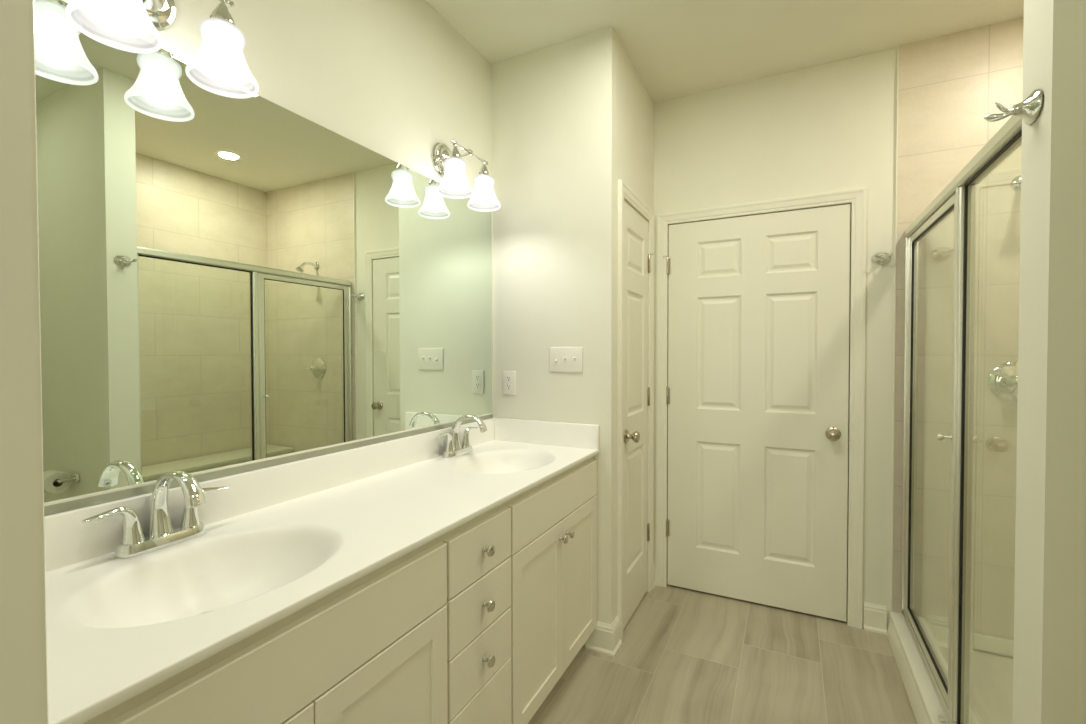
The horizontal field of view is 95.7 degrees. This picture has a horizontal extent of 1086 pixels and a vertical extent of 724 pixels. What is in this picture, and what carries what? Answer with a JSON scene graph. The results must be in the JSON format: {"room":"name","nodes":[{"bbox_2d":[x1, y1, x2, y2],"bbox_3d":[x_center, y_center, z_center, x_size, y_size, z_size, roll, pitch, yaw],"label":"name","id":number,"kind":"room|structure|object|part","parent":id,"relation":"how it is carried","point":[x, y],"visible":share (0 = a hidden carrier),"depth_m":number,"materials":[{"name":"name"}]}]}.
{"room":"bathroom","nodes":[
{"label":"bathroom","id":0,"kind":"room"},
{"bbox_2d":[62,0,492,412],"bbox_3d":[-0.712,-0.070,1.640,0.120,2.738,1.861,0,1,27],"label":"wall","id":1,"kind":"structure","parent":0,"point":[395,79],"depth_m":1.72,"materials":[{"name":"paint"}]},
{"bbox_2d":[65,0,258,98],"bbox_3d":[-0.814,-0.771,1.058,0.211,0.258,0.344,0,1,27],"label":"vanity light","id":2,"kind":"object","parent":1,"relation":"attached to","point":[219,66],"visible":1,"depth_m":1.09,"materials":[{"name":"white glass"}]},
{"bbox_3d":[-0.829,-0.704,0.953,0.142,0.128,0.142,0,1,27],"label":"lamp shade","id":3,"kind":"part","parent":2,"relation":"part of","materials":[{"name":"white glass"}]},
{"bbox_3d":[-0.889,-0.828,1.094,0.044,0.146,0.146,0,1,27],"label":"wall plate","id":4,"kind":"part","parent":2,"relation":"part of","materials":[{"name":"silver metal"}]},
{"bbox_3d":[-0.738,-0.707,1.134,0.142,0.128,0.142,0,1,27],"label":"lamp shade","id":5,"kind":"part","parent":2,"relation":"part of","materials":[{"name":"white glass"}]},
{"bbox_2d":[209,0,235,25],"bbox_3d":[-0.738,-0.769,1.133,0.053,0.136,0.053,0,1,27],"label":"socket","id":6,"kind":"object","parent":2,"relation":"attached to","point":[220,15],"depth_m":1.11,"materials":[{"name":"silver metal"}]},
{"bbox_2d":[34,0,492,515],"bbox_3d":[-0.659,-0.223,1.596,0.010,1.026,1.817,0,1,27],"label":"wall mirror","id":7,"kind":"object","parent":1,"relation":"attached to","point":[229,286],"visible":0.92,"depth_m":1.27,"materials":[{"name":"silver mirror"}]},
{"bbox_2d":[44,418,494,571],"bbox_3d":[-0.652,0.345,1.606,0.020,0.109,1.838,0,1,27],"label":"backsplash","id":8,"kind":"structure","parent":1,"relation":"attached to","point":[68,540],"depth_m":1.32,"materials":[{"name":"stone"}]},
{"bbox_2d":[432,140,500,211],"bbox_3d":[-0.328,-0.789,2.023,0.211,0.258,0.344,0,1,27],"label":"vanity light","id":9,"kind":"object","parent":1,"relation":"attached to","point":[449,164],"visible":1,"depth_m":2.01,"materials":[{"name":"white glass"}]},
{"bbox_3d":[-0.402,-0.846,2.059,0.044,0.146,0.146,0,1,27],"label":"wall plate","id":10,"kind":"part","parent":9,"relation":"part of","materials":[{"name":"silver metal"}]},
{"bbox_2d":[448,145,461,158],"bbox_3d":[-0.343,-0.784,1.917,0.053,0.136,0.053,0,1,27],"label":"socket","id":11,"kind":"object","parent":9,"relation":"attached to","point":[454,154],"depth_m":1.90,"materials":[{"name":"silver metal"}]},
{"bbox_3d":[-0.343,-0.722,1.919,0.142,0.128,0.142,0,1,27],"label":"lamp shade","id":12,"kind":"part","parent":9,"relation":"part of","materials":[{"name":"white glass"}]},
{"bbox_2d":[478,162,489,174],"bbox_3d":[-0.252,-0.787,2.098,0.053,0.136,0.053,0,1,27],"label":"socket","id":13,"kind":"object","parent":9,"relation":"attached to","point":[483,170],"depth_m":2.08,"materials":[{"name":"silver metal"}]},
{"bbox_3d":[-0.252,-0.726,2.099,0.142,0.128,0.142,0,1,27],"label":"lamp shade","id":14,"kind":"part","parent":9,"relation":"part of","materials":[{"name":"white glass"}]},
{"bbox_2d":[492,27,620,644],"bbox_3d":[0.001,-0.085,2.373,0.734,2.738,0.132,0,1,27],"label":"wall","id":15,"kind":"structure","parent":0,"point":[556,109],"depth_m":2.24,"materials":[{"name":"paint"}]},
{"bbox_2d":[503,371,515,394],"bbox_3d":[-0.165,0.101,2.381,0.070,0.115,0.008,0,1,27],"label":"electrical outlet","id":16,"kind":"object","parent":15,"relation":"attached to","point":[509,378],"visible":1,"depth_m":2.38,"materials":[{"name":"white plastic"}]},
{"bbox_2d":[549,347,582,371],"bbox_3d":[0.101,-0.011,2.239,0.165,0.115,0.020,0,1,27],"label":"light switch","id":17,"kind":"object","parent":15,"relation":"attached to","point":[562,359],"visible":1,"depth_m":2.24,"materials":[{"name":"white plastic"}]},
{"bbox_2d":[585,615,621,656],"bbox_3d":[0.275,1.224,2.223,0.136,0.126,0.110,0,1,27],"label":"baseboard","id":18,"kind":"structure","parent":15,"relation":"attached to","point":[605,639],"depth_m":2.18,"materials":[{"name":"paint"}]},
{"bbox_2d":[621,44,653,211],"bbox_3d":[0.445,-0.088,2.561,0.110,2.738,0.603,0,1,27],"label":"wall","id":19,"kind":"structure","parent":0,"point":[637,107],"depth_m":2.47,"materials":[{"name":"paint"}]},
{"bbox_2d":[618,179,653,640],"bbox_3d":[0.454,0.228,2.508,0.177,2.108,0.590,0,1,27],"label":"door","id":20,"kind":"structure","parent":19,"relation":"in","point":[635,218],"depth_m":2.48,"materials":[{"name":"paint"}]},
{"bbox_3d":[0.426,0.355,2.332,0.067,0.066,0.066,0,1,27],"label":"knob","id":21,"kind":"part","parent":20,"relation":"part of","materials":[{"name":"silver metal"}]},
{"bbox_2d":[653,562,655,587],"bbox_3d":[0.630,1.213,2.800,0.022,0.126,0.053,0,1,27],"label":"baseboard","id":22,"kind":"structure","parent":19,"relation":"attached to","point":[654,563],"depth_m":2.81,"materials":[{"name":"paint"}]},
{"bbox_2d":[528,585,916,723],"bbox_3d":[0.822,1.349,1.498,3.167,0.100,3.210,0,1,27],"label":"floor","id":23,"kind":"structure","parent":0,"point":[685,655],"depth_m":2.04,"materials":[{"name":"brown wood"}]},
{"bbox_2d":[84,536,447,723],"bbox_3d":[-0.638,0.869,1.017,0.579,0.882,0.760,0,1,27],"label":"base cabinet","id":24,"kind":"object","parent":23,"relation":"on","point":[372,650],"visible":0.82,"depth_m":0.94,"materials":[{"name":"paint"}]},
{"bbox_3d":[-0.503,0.912,0.733,0.019,0.590,0.365,0,1,27],"label":"cabinet door","id":25,"kind":"part","parent":24,"relation":"part of","materials":[{"name":"paint"}]},
{"bbox_2d":[44,418,599,723],"bbox_3d":[-0.412,0.411,1.486,0.558,0.238,1.838,0,1,27],"label":"countertop","id":26,"kind":"structure","parent":24,"relation":"on","point":[281,539],"depth_m":1.12,"materials":[{"name":"stone"}]},
{"bbox_2d":[81,470,227,558],"bbox_3d":[-0.844,0.322,1.097,0.210,0.170,0.211,0,1,-17],"label":"sink faucet","id":27,"kind":"object","parent":26,"relation":"on","point":[162,534],"visible":1,"depth_m":1.07,"materials":[{"name":"silver metal"}]},
{"bbox_3d":[-0.888,0.348,1.020,0.043,0.090,0.106,0,1,27],"label":"handle","id":28,"kind":"part","parent":27,"relation":"part of","materials":[{"name":"silver metal"}]},
{"bbox_3d":[-0.849,0.394,1.099,0.060,0.026,0.170,0,1,27],"label":"plate","id":29,"kind":"part","parent":27,"relation":"part of","materials":[{"name":"silver metal"}]},
{"bbox_3d":[-0.798,0.314,1.071,0.169,0.155,0.049,0,1,27],"label":"spout","id":30,"kind":"part","parent":27,"relation":"part of","materials":[{"name":"silver metal"}]},
{"bbox_3d":[-0.811,0.345,1.175,0.043,0.090,0.106,0,1,27],"label":"handle","id":31,"kind":"part","parent":27,"relation":"part of","materials":[{"name":"silver metal"}]},
{"bbox_2d":[436,414,487,457],"bbox_3d":[-0.353,0.303,2.072,0.210,0.170,0.211,0,1,-17],"label":"sink faucet","id":32,"kind":"object","parent":26,"relation":"on","point":[454,448],"visible":1,"depth_m":2.04,"materials":[{"name":"silver metal"}]},
{"bbox_3d":[-0.397,0.330,1.996,0.043,0.090,0.106,0,1,27],"label":"handle","id":33,"kind":"part","parent":32,"relation":"part of","materials":[{"name":"silver metal"}]},
{"bbox_3d":[-0.358,0.375,2.074,0.060,0.026,0.170,0,1,27],"label":"plate","id":34,"kind":"part","parent":32,"relation":"part of","materials":[{"name":"silver metal"}]},
{"bbox_3d":[-0.319,0.327,2.150,0.043,0.090,0.106,0,1,27],"label":"handle","id":35,"kind":"part","parent":32,"relation":"part of","materials":[{"name":"silver metal"}]},
{"bbox_3d":[-0.307,0.296,2.046,0.169,0.155,0.049,0,1,27],"label":"spout","id":36,"kind":"part","parent":32,"relation":"part of","materials":[{"name":"silver metal"}]},
{"bbox_3d":[-0.333,0.906,1.070,0.019,0.590,0.382,0,1,27],"label":"cabinet door","id":37,"kind":"part","parent":24,"relation":"part of","materials":[{"name":"paint"}]},
{"bbox_2d":[442,502,511,723],"bbox_3d":[-0.396,0.860,1.497,0.579,0.882,0.316,0,1,27],"label":"base cabinet","id":38,"kind":"object","parent":23,"relation":"on","point":[478,603],"visible":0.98,"depth_m":1.36,"materials":[{"name":"paint"}]},
{"bbox_3d":[-0.174,0.524,1.379,0.019,0.148,0.306,0,1,27],"label":"drawer","id":39,"kind":"part","parent":38,"relation":"part of","materials":[{"name":"paint"}]},
{"bbox_3d":[-0.174,0.678,1.382,0.019,0.152,0.306,0,1,27],"label":"drawer","id":40,"kind":"part","parent":38,"relation":"part of","materials":[{"name":"paint"}]},
{"bbox_3d":[-0.174,0.834,1.385,0.019,0.152,0.306,0,1,27],"label":"drawer","id":41,"kind":"part","parent":38,"relation":"part of","materials":[{"name":"paint"}]},
{"bbox_3d":[-0.174,1.054,1.389,0.019,0.281,0.306,0,1,27],"label":"drawer","id":42,"kind":"part","parent":38,"relation":"part of","materials":[{"name":"paint"}]},
{"bbox_3d":[-0.152,0.678,1.371,0.031,0.032,0.032,0,1,27],"label":"knob","id":43,"kind":"part","parent":38,"relation":"part of","materials":[{"name":"silver metal"}]},
{"bbox_3d":[-0.152,0.524,1.368,0.031,0.032,0.032,0,1,27],"label":"knob","id":44,"kind":"part","parent":38,"relation":"part of","materials":[{"name":"silver metal"}]},
{"bbox_3d":[-0.152,0.834,1.373,0.031,0.032,0.032,0,1,27],"label":"knob","id":45,"kind":"part","parent":38,"relation":"part of","materials":[{"name":"silver metal"}]},
{"bbox_2d":[507,457,596,723],"bbox_3d":[-0.156,0.851,1.974,0.579,0.882,0.751,0,1,27],"label":"base cabinet","id":46,"kind":"object","parent":23,"relation":"on","point":[553,606],"visible":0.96,"depth_m":1.77,"materials":[{"name":"paint"}]},
{"bbox_3d":[-0.017,0.894,1.698,0.019,0.590,0.374,0,1,27],"label":"cabinet door","id":47,"kind":"part","parent":46,"relation":"part of","materials":[{"name":"paint"}]},
{"bbox_3d":[0.065,0.517,1.854,0.019,0.152,0.738,0,1,27],"label":"false drawer","id":48,"kind":"part","parent":46,"relation":"part of","materials":[{"name":"paint"}]},
{"bbox_3d":[0.077,0.657,1.824,0.031,0.032,0.032,0,1,27],"label":"knob","id":49,"kind":"part","parent":46,"relation":"part of","materials":[{"name":"silver metal"}]},
{"bbox_3d":[0.104,0.656,1.877,0.031,0.032,0.032,0,1,27],"label":"knob","id":50,"kind":"part","parent":46,"relation":"part of","materials":[{"name":"silver metal"}]},
{"bbox_3d":[0.150,0.888,2.029,0.019,0.590,0.362,0,1,27],"label":"cabinet door","id":51,"kind":"part","parent":46,"relation":"part of","materials":[{"name":"paint"}]},
{"bbox_2d":[887,611,1013,723],"bbox_3d":[1.782,1.243,1.437,1.079,0.112,1.431,0,1,27],"label":"shower pan","id":52,"kind":"object","parent":23,"relation":"on","point":[991,658],"visible":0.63,"depth_m":1.96,"materials":[{"name":"white plastic"}]},
{"bbox_2d":[901,115,1021,723],"bbox_3d":[1.361,0.292,1.631,0.088,1.784,1.430,0,1,27],"label":"shower door frame","id":53,"kind":"structure","parent":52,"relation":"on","point":[960,195],"depth_m":1.57,"materials":[{"name":"metal"}]},
{"bbox_3d":[1.515,0.295,1.919,0.026,1.712,0.723,0,1,27],"label":"shower door","id":54,"kind":"part","parent":53,"relation":"part of","materials":[{"name":"glass"}]},
{"bbox_3d":[1.338,0.251,1.638,0.039,0.025,0.025,0,1,27],"label":"door pull","id":55,"kind":"part","parent":53,"relation":"part of","materials":[{"name":"silver metal"}]},
{"bbox_3d":[1.345,0.301,1.578,0.048,1.719,0.034,0,1,27],"label":"mullion post","id":56,"kind":"part","parent":53,"relation":"part of","materials":[{"name":"metal"}]},
{"bbox_2d":[425,0,1023,103],"bbox_3d":[0.769,-1.486,1.351,3.167,0.100,2.726,0,1,27],"label":"ceiling","id":57,"kind":"structure","parent":0,"point":[676,48],"depth_m":2.13,"materials":[{"name":"paint"}]},
{"bbox_2d":[653,17,1023,640],"bbox_3d":[1.373,-0.089,2.493,3.037,2.738,0.130,0,1,27],"label":"wall","id":58,"kind":"structure","parent":0,"point":[948,84],"depth_m":2.25,"materials":[{"name":"paint"}]},
{"bbox_2d":[656,187,866,628],"bbox_3d":[1.103,0.225,2.597,0.997,2.108,0.177,0,1,27],"label":"door","id":59,"kind":"structure","parent":58,"relation":"in","point":[761,305],"depth_m":2.55,"materials":[{"name":"paint"}]},
{"bbox_3d":[1.410,0.352,2.383,0.066,0.066,0.067,0,1,27],"label":"knob","id":60,"kind":"part","parent":59,"relation":"part of","materials":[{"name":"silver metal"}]},
{"bbox_2d":[863,602,886,634],"bbox_3d":[1.581,1.220,2.339,0.092,0.126,0.022,0,1,27],"label":"baseboard","id":61,"kind":"structure","parent":58,"relation":"attached to","point":[874,615],"depth_m":2.34,"materials":[{"name":"paint"}]},
{"bbox_2d":[872,252,891,263],"bbox_3d":[1.577,-0.488,2.282,0.075,0.060,0.068,0,1,27],"label":"robe hook","id":62,"kind":"object","parent":58,"relation":"attached to","point":[880,257],"visible":1,"depth_m":2.30,"materials":[{"name":"silver metal"}]},
{"bbox_2d":[891,46,898,611],"bbox_3d":[1.639,-0.140,2.289,0.005,2.628,0.014,0,1,27],"label":"trim","id":63,"kind":"structure","parent":58,"relation":"attached to","point":[897,46],"depth_m":2.29,"materials":[{"name":"paint"}]},
{"bbox_2d":[988,362,1017,400],"bbox_3d":[2.000,0.082,2.063,0.181,0.166,0.078,0,1,27],"label":"shower valve","id":64,"kind":"object","parent":58,"relation":"attached to","point":[1003,379],"visible":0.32,"depth_m":2.10,"materials":[{"name":"silver metal"}]},
{"bbox_3d":[2.020,0.083,2.042,0.126,0.056,0.058,0,1,27],"label":"lever handle","id":65,"kind":"part","parent":64,"relation":"part of","materials":[{"name":"silver metal"}]},
{"bbox_2d":[1012,175,1020,189],"bbox_3d":[1.982,-0.737,1.999,0.062,0.102,0.180,0,1,27],"label":"showerhead","id":66,"kind":"object","parent":58,"relation":"attached to","point":[1016,183],"visible":0.12,"depth_m":2.08,"materials":[{"name":"silver metal"}]},
{"bbox_2d":[1012,0,1085,723],"bbox_3d":[1.430,-0.056,0.705,1.086,2.738,0.128,0,1,27],"label":"wall","id":67,"kind":"structure","parent":0,"point":[1049,654],"depth_m":0.89,"materials":[{"name":"paint"}]},
{"bbox_2d":[984,89,1042,123],"bbox_3d":[0.915,-0.491,0.960,0.068,0.060,0.075,0,1,27],"label":"robe hook","id":68,"kind":"object","parent":67,"relation":"attached to","point":[1029,109],"visible":1,"depth_m":0.94,"materials":[{"name":"silver metal"}]},
{"bbox_3d":[0.237,-0.043,0.056,5.800,2.738,0.114,0,1,27],"label":"wall","id":69,"kind":"structure","parent":0,"visible":0},
{"bbox_2d":[0,0,47,723],"bbox_3d":[-0.188,0.269,0.276,0.942,2.107,0.150,0,1,27],"label":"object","id":70,"kind":"structure","parent":69,"relation":"in","point":[23,630],"depth_m":0.50,"materials":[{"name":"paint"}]},
{"bbox_3d":[-0.158,0.268,0.335,0.942,2.107,0.018,0,1,27],"label":"casing","id":71,"kind":"part","parent":70,"relation":"part of","materials":[{"name":"paint"}]}
]}

